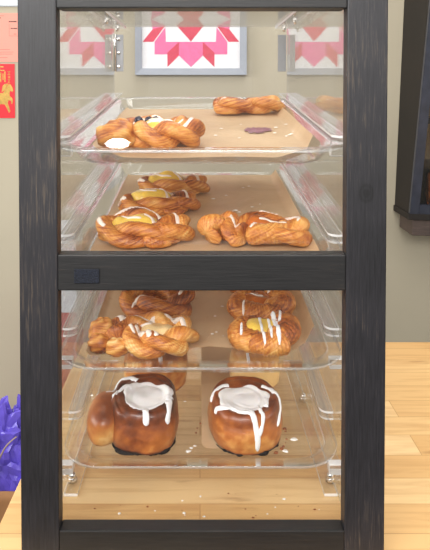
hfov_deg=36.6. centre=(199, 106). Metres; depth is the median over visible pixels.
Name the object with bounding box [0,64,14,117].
envelope
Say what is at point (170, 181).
pastry
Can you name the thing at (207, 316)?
sheet
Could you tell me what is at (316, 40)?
wall
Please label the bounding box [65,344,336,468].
serving tray
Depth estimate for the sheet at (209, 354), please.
0.92 m
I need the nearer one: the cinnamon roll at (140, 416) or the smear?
the cinnamon roll at (140, 416)
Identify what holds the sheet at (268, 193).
on the serving tray at (126, 160)
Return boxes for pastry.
[87,310,199,359]
[96,114,205,150]
[96,206,194,248]
[118,188,200,215]
[119,290,194,315]
[137,171,209,193]
[197,210,311,246]
[213,95,285,114]
[227,290,295,318]
[227,310,300,356]
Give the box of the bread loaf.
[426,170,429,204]
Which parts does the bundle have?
cord handle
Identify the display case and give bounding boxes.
[18,0,387,549]
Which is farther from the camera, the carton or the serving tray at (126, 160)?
the carton
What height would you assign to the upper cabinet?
1.031 m
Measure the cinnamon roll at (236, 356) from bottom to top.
0.060 m
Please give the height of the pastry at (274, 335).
0.032 m
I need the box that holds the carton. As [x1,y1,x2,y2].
[61,220,82,387]
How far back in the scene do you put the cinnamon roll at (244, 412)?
0.76 m
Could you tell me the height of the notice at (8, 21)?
0.154 m
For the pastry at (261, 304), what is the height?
0.034 m
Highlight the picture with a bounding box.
[135,27,246,74]
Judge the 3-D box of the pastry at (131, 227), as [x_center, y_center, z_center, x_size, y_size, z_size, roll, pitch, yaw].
[-0.066,0.145,0.791,0.121,0.038,0.084,0,2,3]
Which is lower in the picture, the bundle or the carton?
the bundle
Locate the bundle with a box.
[0,394,20,490]
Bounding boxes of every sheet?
[86,290,313,355]
[90,169,319,250]
[93,107,312,157]
[201,346,231,448]
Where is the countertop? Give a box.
[0,342,429,549]
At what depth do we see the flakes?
0.76 m
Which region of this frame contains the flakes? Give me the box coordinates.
[184,401,297,452]
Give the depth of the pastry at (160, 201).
0.89 m
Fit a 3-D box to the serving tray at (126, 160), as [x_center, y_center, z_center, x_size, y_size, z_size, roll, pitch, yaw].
[0.001,0.138,0.944,0.315,0.066,0.528,0,2,0]
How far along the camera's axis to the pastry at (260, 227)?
0.77 m
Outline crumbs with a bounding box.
[195,422,287,453]
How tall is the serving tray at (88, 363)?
0.066 m
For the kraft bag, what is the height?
0.360 m
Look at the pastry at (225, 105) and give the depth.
1.06 m
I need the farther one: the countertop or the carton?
the carton
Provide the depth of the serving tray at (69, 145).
0.69 m
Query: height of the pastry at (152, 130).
0.039 m
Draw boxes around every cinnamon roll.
[87,373,178,455]
[123,353,187,390]
[207,376,282,456]
[229,348,279,386]
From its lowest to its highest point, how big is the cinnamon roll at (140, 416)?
0.059 m
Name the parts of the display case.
post, panel, panel, door, rail, rail, rail, latch plate, panel, post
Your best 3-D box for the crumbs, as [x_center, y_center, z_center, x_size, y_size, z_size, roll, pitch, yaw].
[0.049,0.398,0.782,0.112,0.006,0.051,0,2,6]
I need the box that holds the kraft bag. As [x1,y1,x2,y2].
[0,491,14,522]
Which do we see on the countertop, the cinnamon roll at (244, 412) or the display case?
the display case
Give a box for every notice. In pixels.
[0,0,17,6]
[0,13,17,61]
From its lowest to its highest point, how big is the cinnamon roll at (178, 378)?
0.065 m
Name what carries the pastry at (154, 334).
on the sheet at (207, 316)
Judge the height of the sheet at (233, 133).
0.053 m
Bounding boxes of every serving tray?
[61,97,342,162]
[61,160,341,246]
[62,290,340,371]
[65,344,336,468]
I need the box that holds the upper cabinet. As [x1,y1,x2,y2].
[393,0,429,235]
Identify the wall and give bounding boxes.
[0,0,429,408]
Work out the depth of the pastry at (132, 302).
0.84 m
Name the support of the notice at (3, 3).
attached to the wall
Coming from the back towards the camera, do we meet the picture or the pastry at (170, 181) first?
the picture
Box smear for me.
[245,127,271,132]
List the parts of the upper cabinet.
door rail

